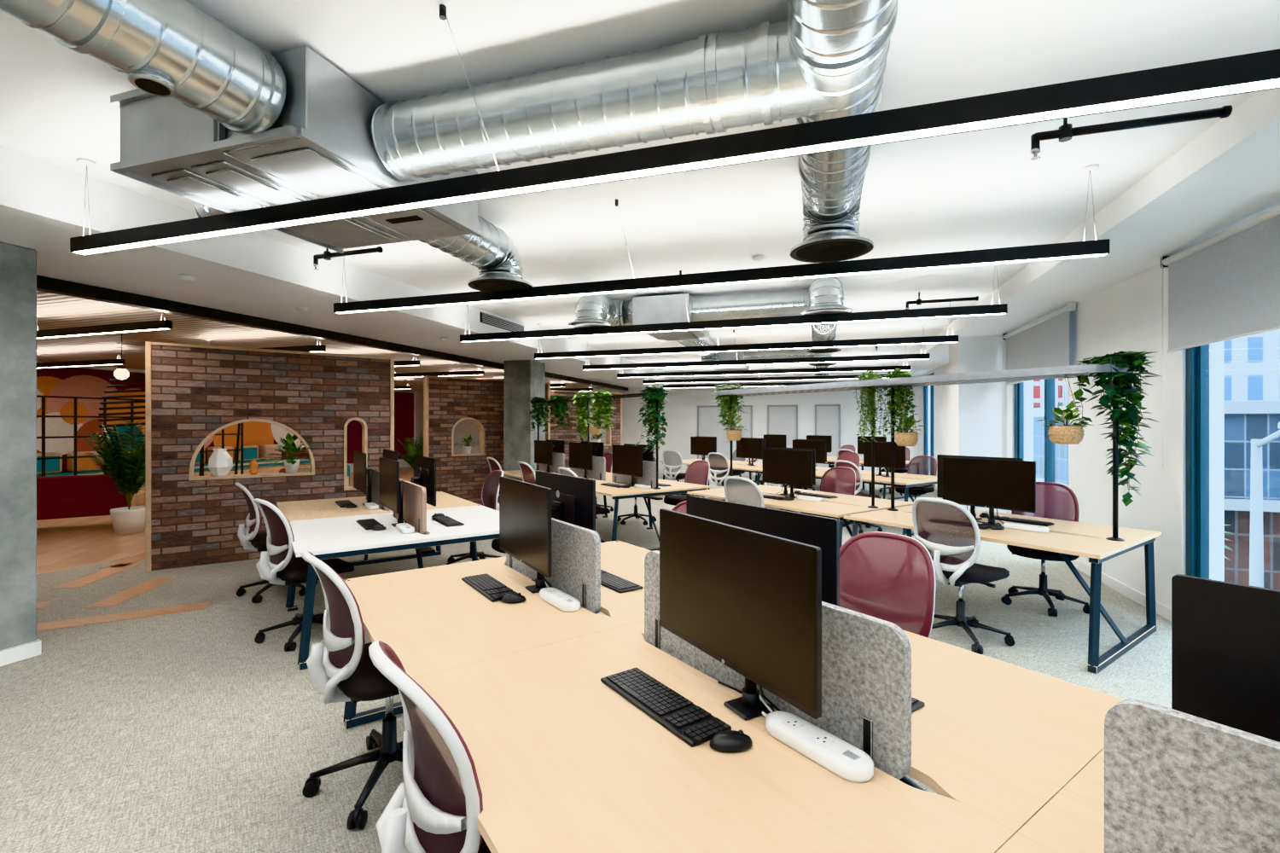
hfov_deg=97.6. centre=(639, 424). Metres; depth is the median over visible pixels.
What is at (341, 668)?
office chair
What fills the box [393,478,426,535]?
divider
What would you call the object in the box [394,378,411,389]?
linear pendant light
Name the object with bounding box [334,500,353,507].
keyboard
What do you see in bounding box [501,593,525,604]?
computer mouse
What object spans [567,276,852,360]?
ductwork
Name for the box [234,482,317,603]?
office chair
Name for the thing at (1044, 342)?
roller blind
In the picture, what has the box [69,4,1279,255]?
linear pendant light
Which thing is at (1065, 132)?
pipe
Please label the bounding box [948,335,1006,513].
pier
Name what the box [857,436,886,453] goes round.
computer monitor
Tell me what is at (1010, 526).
power strip
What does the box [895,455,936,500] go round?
office chair
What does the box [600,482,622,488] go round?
keyboard
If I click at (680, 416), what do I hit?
wall
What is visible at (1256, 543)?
frame
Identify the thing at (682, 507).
office chair
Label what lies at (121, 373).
globe pendant light
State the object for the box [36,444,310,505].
seat
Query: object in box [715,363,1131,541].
support frame
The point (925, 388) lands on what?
window
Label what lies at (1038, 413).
glass
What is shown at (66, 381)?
painted mural
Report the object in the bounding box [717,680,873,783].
power strip
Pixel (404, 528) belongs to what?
power strip
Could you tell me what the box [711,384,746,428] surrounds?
pothos plant
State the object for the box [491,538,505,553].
office chair
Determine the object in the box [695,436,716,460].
computer monitor
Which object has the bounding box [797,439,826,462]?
computer monitor
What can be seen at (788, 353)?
ductwork
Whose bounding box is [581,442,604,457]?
computer monitor
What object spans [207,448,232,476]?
vase
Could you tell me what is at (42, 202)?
ceiling bulkhead
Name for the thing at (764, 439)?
computer monitor
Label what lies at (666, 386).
linear pendant light
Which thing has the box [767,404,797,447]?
door
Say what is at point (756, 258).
smoke detector
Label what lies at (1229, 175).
ceiling soffit
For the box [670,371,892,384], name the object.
ceiling bulkhead
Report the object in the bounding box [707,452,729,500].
office chair
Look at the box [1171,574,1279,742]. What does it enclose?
computer monitor
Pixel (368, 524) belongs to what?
keyboard
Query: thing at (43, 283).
ceiling beam
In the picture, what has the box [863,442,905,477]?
computer monitor
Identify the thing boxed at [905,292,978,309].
pipe
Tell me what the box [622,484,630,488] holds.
computer mouse
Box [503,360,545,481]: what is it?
concrete column
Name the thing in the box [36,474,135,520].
sofa
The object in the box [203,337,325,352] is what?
linear pendant light
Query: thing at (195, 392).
brickwork
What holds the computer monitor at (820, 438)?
on the desk at (830, 460)
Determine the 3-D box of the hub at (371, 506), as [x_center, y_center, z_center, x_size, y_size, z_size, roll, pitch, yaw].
[-2.619,0.781,5.447,0.109,0.038,0.548,0,0,-35]
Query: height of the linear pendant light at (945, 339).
0.511 m
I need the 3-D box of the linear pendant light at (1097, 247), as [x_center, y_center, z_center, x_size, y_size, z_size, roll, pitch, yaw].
[-0.043,-1.216,3.854,5.540,0.511,0.431,0,0,18]
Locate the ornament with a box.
[249,459,258,474]
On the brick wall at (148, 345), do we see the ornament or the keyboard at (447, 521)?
the ornament
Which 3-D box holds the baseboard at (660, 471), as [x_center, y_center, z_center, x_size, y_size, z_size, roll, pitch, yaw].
[-0.266,1.490,17.915,16.630,0.100,0.018,0,0,18]
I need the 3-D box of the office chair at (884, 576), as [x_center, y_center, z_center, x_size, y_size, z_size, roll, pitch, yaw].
[0.969,1.028,2.435,0.644,1.022,0.610,0,0,-41]
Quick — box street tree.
[1223,524,1233,559]
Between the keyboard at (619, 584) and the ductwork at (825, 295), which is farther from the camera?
the ductwork at (825, 295)
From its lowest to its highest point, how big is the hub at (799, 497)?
0.038 m
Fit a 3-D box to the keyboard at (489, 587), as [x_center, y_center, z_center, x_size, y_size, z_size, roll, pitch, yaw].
[-0.733,0.791,2.729,0.136,0.018,0.443,0,0,-35]
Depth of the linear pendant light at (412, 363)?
8.84 m
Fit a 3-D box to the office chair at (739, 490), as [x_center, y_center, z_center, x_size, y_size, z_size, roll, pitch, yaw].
[1.163,1.028,5.715,0.644,1.022,0.610,0,0,-41]
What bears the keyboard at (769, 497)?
on the desk at (843, 505)
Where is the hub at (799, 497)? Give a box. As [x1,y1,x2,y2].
[783,495,821,502]
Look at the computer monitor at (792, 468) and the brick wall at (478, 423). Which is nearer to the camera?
the computer monitor at (792, 468)
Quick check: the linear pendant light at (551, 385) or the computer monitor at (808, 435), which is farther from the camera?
the linear pendant light at (551, 385)
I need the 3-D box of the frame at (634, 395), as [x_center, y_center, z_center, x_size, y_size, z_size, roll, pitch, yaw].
[-0.777,0.207,8.322,0.240,1.185,3.566,0,0,-35]
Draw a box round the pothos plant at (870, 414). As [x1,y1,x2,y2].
[853,370,888,442]
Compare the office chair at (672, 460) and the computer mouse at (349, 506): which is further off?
the office chair at (672, 460)
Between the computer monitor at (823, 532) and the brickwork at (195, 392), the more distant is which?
the brickwork at (195, 392)
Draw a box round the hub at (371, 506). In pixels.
[364,502,378,510]
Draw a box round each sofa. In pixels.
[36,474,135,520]
[297,464,349,486]
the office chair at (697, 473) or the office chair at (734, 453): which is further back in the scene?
the office chair at (734, 453)
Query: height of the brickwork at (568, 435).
2.370 m
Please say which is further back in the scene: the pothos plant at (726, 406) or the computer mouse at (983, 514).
the pothos plant at (726, 406)
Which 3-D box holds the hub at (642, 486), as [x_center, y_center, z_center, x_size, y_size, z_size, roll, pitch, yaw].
[-0.034,0.781,7.110,0.109,0.038,0.548,0,0,-35]
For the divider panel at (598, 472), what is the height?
0.400 m
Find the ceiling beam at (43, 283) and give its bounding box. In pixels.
[36,275,628,390]
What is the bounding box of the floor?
[0,466,1171,852]
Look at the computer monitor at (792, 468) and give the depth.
6.00 m
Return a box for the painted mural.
[36,366,413,472]
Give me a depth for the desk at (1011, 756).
1.37 m
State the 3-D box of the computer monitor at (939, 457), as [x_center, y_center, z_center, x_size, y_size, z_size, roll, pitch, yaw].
[2.806,0.537,4.707,0.140,0.525,0.670,0,0,-35]
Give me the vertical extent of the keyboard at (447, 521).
0.018 m
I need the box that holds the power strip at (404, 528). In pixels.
[395,523,414,534]
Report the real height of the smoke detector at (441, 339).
0.039 m
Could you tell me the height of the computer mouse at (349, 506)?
0.040 m
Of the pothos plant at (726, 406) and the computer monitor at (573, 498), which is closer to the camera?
the computer monitor at (573, 498)
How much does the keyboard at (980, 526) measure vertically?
0.018 m
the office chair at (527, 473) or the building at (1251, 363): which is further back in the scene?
the building at (1251, 363)
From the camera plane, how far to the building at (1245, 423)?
14.11 m
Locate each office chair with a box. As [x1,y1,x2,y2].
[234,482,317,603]
[253,498,354,651]
[301,551,403,829]
[368,640,491,852]
[446,470,503,564]
[486,457,502,496]
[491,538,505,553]
[517,461,535,484]
[558,467,610,543]
[595,453,613,514]
[616,456,656,525]
[645,500,686,641]
[662,449,692,499]
[663,460,709,506]
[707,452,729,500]
[723,476,764,507]
[727,448,746,476]
[746,458,767,485]
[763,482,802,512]
[800,466,855,546]
[830,444,855,468]
[834,459,882,534]
[836,452,859,468]
[837,448,864,494]
[839,531,936,791]
[878,447,910,494]
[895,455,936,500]
[912,497,1015,654]
[1000,482,1089,616]
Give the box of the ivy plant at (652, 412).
[634,384,670,454]
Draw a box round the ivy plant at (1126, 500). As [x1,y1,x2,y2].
[1099,351,1154,506]
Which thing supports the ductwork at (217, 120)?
attached to the ceiling at (980, 189)
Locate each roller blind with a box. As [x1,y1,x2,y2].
[1002,302,1076,385]
[1160,203,1279,468]
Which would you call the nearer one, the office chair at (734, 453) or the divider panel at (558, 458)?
the divider panel at (558, 458)
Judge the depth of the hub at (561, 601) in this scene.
2.45 m
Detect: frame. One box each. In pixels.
[530,392,667,489]
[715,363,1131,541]
[1249,422,1279,587]
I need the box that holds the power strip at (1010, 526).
[976,521,1048,533]
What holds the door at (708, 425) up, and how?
in the wall at (680, 416)
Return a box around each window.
[923,372,933,456]
[1014,378,1055,482]
[1186,344,1209,579]
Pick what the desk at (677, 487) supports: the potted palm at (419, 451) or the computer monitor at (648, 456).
the computer monitor at (648, 456)
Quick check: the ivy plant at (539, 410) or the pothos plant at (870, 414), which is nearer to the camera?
the pothos plant at (870, 414)
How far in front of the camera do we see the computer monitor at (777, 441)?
14.16 m
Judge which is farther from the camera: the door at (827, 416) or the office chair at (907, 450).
the door at (827, 416)
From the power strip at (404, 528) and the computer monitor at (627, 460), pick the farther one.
the computer monitor at (627, 460)
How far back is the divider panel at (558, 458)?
9.17 m
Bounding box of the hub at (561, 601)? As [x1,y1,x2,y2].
[531,579,580,612]
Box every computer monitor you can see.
[353,450,373,506]
[378,448,397,471]
[379,457,407,527]
[411,454,436,506]
[499,476,552,593]
[534,440,555,473]
[535,471,595,531]
[546,439,564,454]
[569,442,593,479]
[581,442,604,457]
[612,444,642,486]
[623,443,653,461]
[659,508,821,721]
[686,495,839,606]
[690,436,712,460]
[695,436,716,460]
[736,438,762,466]
[740,437,766,465]
[762,448,812,498]
[763,434,784,448]
[766,434,786,448]
[768,447,815,495]
[792,439,825,471]
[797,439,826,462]
[806,435,830,453]
[808,435,831,452]
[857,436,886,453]
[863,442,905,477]
[865,441,896,476]
[936,454,1023,520]
[942,457,1035,525]
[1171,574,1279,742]
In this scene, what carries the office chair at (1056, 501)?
on the floor
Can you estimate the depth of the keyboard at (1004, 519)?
4.53 m
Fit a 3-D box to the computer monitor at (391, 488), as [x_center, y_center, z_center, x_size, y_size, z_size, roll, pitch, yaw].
[-1.909,0.537,4.404,0.140,0.525,0.670,0,0,-35]
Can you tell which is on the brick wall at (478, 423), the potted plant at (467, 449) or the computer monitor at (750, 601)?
the potted plant at (467, 449)
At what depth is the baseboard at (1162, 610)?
5.00 m
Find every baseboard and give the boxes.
[658,470,762,476]
[933,485,1171,622]
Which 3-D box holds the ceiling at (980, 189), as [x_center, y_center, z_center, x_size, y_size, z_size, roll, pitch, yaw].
[0.723,-1.565,6.014,5.970,0.190,19.900,0,0,18]
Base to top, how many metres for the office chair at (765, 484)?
1.022 m
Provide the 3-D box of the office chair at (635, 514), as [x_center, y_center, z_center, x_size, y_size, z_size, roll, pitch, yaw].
[-0.053,1.028,8.776,0.644,1.022,0.610,0,0,-35]
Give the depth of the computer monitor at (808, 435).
13.19 m
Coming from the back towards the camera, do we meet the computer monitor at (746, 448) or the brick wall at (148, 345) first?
the computer monitor at (746, 448)
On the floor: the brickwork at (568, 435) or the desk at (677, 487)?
the desk at (677, 487)
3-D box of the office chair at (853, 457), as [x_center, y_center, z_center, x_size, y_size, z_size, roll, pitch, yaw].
[3.646,1.028,10.119,0.644,1.022,0.610,0,0,-35]
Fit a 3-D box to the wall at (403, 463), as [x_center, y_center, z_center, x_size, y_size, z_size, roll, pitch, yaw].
[-11.465,-0.060,10.469,0.200,3.200,21.000,0,0,18]
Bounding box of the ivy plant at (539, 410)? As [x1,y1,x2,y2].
[528,396,552,432]
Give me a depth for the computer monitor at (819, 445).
9.40 m
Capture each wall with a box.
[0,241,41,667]
[36,360,415,472]
[145,341,394,571]
[415,385,919,473]
[423,375,550,457]
[550,389,622,446]
[919,262,1223,608]
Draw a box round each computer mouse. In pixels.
[344,503,356,508]
[371,524,386,530]
[431,513,444,517]
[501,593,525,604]
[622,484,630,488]
[709,729,752,752]
[784,496,794,500]
[979,512,989,517]
[989,523,1004,529]
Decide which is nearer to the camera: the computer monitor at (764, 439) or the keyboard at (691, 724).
the keyboard at (691, 724)
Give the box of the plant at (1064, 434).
[1035,374,1093,444]
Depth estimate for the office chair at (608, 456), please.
9.87 m
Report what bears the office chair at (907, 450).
on the floor
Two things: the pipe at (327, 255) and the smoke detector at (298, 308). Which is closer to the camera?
the pipe at (327, 255)
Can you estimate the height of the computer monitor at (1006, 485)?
0.525 m
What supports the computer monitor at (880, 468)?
on the desk at (908, 480)
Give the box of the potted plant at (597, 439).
[590,433,603,442]
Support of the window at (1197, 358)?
in the wall at (1125, 316)
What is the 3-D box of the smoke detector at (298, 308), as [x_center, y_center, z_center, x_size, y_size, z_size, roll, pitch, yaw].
[-3.366,-1.139,5.583,0.110,0.039,0.110,0,0,18]
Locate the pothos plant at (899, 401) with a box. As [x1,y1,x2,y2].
[878,368,919,438]
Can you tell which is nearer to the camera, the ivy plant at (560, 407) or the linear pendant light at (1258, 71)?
the linear pendant light at (1258, 71)
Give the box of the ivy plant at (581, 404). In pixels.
[571,391,595,441]
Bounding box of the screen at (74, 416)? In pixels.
[36,395,243,477]
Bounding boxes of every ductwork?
[0,0,898,293]
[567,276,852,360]
[709,348,836,376]
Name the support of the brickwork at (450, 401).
attached to the brick wall at (478, 423)
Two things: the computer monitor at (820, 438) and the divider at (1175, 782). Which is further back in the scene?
the computer monitor at (820, 438)
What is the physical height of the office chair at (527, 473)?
1.022 m
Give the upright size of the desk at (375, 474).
0.400 m
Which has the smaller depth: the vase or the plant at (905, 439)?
the plant at (905, 439)
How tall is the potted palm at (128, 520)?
1.593 m
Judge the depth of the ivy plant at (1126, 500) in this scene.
3.85 m
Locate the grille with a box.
[479,312,523,331]
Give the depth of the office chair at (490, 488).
6.24 m
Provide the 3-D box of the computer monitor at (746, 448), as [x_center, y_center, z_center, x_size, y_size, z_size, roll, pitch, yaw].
[2.128,0.537,10.709,0.140,0.525,0.670,0,0,-35]
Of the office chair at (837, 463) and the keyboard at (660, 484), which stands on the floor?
the office chair at (837, 463)
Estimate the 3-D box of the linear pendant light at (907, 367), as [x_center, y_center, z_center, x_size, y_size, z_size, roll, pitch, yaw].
[2.121,-1.216,10.658,5.540,0.511,0.431,0,0,18]
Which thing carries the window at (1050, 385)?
in the wall at (1125, 316)
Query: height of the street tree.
3.578 m
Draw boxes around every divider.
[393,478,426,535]
[505,517,600,613]
[611,460,656,488]
[644,550,911,779]
[1103,698,1279,852]
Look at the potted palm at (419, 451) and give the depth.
12.05 m
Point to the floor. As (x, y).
(184, 732)
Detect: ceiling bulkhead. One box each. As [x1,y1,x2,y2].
[0,145,670,388]
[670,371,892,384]
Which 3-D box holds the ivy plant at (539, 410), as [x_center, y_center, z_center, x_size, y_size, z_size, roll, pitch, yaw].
[-1.738,-0.159,9.679,0.451,0.624,0.462,0,0,-37]
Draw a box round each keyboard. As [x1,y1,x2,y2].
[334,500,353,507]
[356,518,381,529]
[431,516,464,527]
[461,573,517,602]
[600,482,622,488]
[600,569,643,593]
[600,667,731,747]
[658,482,671,487]
[762,494,785,500]
[797,492,837,498]
[911,697,925,713]
[977,523,991,529]
[986,515,1054,526]
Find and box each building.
[1033,378,1062,408]
[1062,330,1279,406]
[1223,401,1279,590]
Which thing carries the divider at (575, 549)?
on the desk at (1011, 756)
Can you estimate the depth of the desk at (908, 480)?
8.63 m
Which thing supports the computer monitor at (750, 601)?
on the desk at (1011, 756)
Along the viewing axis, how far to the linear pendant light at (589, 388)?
15.71 m
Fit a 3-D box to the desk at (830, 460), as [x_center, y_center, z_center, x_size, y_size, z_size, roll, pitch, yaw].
[4.273,1.169,13.230,1.400,0.743,4.097,0,0,-35]
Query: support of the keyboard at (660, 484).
on the desk at (677, 487)
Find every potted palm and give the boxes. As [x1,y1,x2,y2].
[81,420,145,534]
[395,430,423,482]
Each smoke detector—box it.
[178,273,195,281]
[296,306,308,312]
[440,337,448,341]
[751,255,764,261]
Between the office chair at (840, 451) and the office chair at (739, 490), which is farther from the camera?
the office chair at (840, 451)
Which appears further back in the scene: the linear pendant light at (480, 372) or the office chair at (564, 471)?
the linear pendant light at (480, 372)
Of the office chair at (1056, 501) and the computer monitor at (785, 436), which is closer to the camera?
the office chair at (1056, 501)
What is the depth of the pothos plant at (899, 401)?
5.15 m
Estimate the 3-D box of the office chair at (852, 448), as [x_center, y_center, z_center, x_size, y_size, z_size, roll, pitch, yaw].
[4.942,1.028,13.675,0.644,1.022,0.610,0,0,-35]
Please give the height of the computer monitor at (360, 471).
0.525 m
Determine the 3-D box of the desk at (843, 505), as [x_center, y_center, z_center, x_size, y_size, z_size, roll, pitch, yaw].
[1.683,1.169,6.149,1.300,0.743,2.067,0,0,-35]
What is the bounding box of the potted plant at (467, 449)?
[453,433,480,453]
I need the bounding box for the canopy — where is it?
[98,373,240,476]
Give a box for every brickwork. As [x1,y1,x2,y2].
[151,344,389,570]
[428,378,547,505]
[550,391,620,467]
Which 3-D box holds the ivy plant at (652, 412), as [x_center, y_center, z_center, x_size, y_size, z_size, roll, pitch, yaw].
[0.148,-0.043,6.957,0.457,0.879,0.464,0,0,-7]
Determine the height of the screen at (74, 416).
2.010 m
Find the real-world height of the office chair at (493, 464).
1.022 m
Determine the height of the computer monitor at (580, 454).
0.525 m
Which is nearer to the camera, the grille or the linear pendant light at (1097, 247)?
the linear pendant light at (1097, 247)
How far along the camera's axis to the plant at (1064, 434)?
3.90 m
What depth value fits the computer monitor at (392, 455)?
5.80 m
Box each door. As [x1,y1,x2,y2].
[697,405,752,475]
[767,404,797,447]
[814,404,840,467]
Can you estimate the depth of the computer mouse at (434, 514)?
4.76 m
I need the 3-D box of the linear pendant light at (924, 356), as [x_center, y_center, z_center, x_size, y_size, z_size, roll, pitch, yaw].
[1.580,-1.216,8.957,5.540,0.511,0.431,0,0,18]
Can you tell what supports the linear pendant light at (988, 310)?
hanging from the ceiling at (980, 189)
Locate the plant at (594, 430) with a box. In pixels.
[585,401,604,435]
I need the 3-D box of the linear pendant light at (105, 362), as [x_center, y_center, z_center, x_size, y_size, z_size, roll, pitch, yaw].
[-9.391,-1.050,9.074,3.000,0.260,0.080,0,0,18]
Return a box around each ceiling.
[0,0,1279,372]
[36,290,601,391]
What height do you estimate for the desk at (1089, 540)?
0.743 m
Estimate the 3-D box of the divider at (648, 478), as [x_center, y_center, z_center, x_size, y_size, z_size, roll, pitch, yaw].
[-0.080,0.670,7.326,0.044,0.400,1.020,0,0,-35]
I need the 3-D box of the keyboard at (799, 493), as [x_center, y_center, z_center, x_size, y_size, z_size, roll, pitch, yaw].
[1.964,0.791,6.220,0.136,0.018,0.443,0,0,-35]
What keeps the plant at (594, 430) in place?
hanging from the frame at (634, 395)
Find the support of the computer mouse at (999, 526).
on the desk at (1089, 540)
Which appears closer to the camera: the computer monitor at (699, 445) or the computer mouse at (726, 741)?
the computer mouse at (726, 741)
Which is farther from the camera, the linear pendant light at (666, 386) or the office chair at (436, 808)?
the linear pendant light at (666, 386)
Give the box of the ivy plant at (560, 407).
[544,395,574,430]
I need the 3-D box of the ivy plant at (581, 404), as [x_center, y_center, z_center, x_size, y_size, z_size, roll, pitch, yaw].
[-0.859,-0.110,8.409,0.362,0.740,0.474,0,0,18]
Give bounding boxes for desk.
[276,491,499,670]
[343,541,1124,852]
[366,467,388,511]
[497,467,710,551]
[659,459,936,535]
[686,484,913,548]
[739,456,920,500]
[843,505,1161,674]
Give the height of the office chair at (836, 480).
1.022 m
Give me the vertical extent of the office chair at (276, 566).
1.022 m
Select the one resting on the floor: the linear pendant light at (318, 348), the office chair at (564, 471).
the office chair at (564, 471)
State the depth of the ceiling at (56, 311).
7.87 m
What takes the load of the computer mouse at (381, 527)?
on the desk at (324, 529)
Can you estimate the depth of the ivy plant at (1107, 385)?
3.80 m
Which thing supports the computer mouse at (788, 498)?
on the desk at (843, 505)
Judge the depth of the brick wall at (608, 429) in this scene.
15.30 m
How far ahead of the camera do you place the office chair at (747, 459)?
13.85 m
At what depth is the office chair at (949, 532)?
3.89 m
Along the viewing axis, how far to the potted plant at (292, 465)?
6.62 m
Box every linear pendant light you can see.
[36,312,172,339]
[36,347,124,368]
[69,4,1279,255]
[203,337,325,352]
[333,163,1109,314]
[394,357,420,366]
[394,367,484,378]
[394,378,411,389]
[459,269,1007,342]
[492,378,565,387]
[534,319,958,359]
[550,387,593,391]
[582,324,929,370]
[616,345,910,378]
[642,353,895,383]
[663,362,884,388]
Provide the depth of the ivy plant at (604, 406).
7.90 m
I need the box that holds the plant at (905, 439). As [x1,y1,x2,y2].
[882,386,925,446]
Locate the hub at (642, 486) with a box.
[628,484,651,488]
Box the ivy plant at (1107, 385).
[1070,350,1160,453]
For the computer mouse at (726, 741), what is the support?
on the desk at (1011, 756)
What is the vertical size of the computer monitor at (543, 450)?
0.525 m
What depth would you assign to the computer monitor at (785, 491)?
6.16 m
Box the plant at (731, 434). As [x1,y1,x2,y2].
[721,395,748,441]
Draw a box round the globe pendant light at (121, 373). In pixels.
[114,332,128,379]
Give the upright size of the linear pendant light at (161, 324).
0.260 m
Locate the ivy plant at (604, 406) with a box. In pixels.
[588,389,616,430]
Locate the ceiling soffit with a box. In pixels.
[892,88,1279,377]
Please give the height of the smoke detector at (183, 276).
0.039 m
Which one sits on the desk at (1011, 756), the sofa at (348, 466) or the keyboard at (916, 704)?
the keyboard at (916, 704)
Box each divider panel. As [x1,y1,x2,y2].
[535,452,564,473]
[570,456,605,481]
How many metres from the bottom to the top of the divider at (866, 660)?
0.400 m
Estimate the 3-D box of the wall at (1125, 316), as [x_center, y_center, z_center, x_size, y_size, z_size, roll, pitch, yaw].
[4.596,-0.060,5.359,0.250,3.200,21.000,0,0,18]
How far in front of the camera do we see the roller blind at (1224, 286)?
3.68 m
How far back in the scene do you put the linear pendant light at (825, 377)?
12.52 m
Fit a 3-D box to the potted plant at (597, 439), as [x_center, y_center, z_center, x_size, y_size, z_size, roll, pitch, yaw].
[-1.133,0.351,15.105,0.481,0.414,0.450,0,0,-34]
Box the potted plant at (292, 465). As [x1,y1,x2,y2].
[257,432,314,473]
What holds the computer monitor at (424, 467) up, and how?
on the desk at (324, 529)
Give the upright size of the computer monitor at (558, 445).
0.525 m
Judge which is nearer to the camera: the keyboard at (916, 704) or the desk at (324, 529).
the keyboard at (916, 704)
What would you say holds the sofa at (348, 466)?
on the floor
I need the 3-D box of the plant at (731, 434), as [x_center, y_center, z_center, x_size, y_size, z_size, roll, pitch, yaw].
[1.147,-0.085,6.790,0.320,0.570,0.358,0,0,-2]
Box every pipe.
[313,246,383,270]
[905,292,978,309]
[1029,104,1232,160]

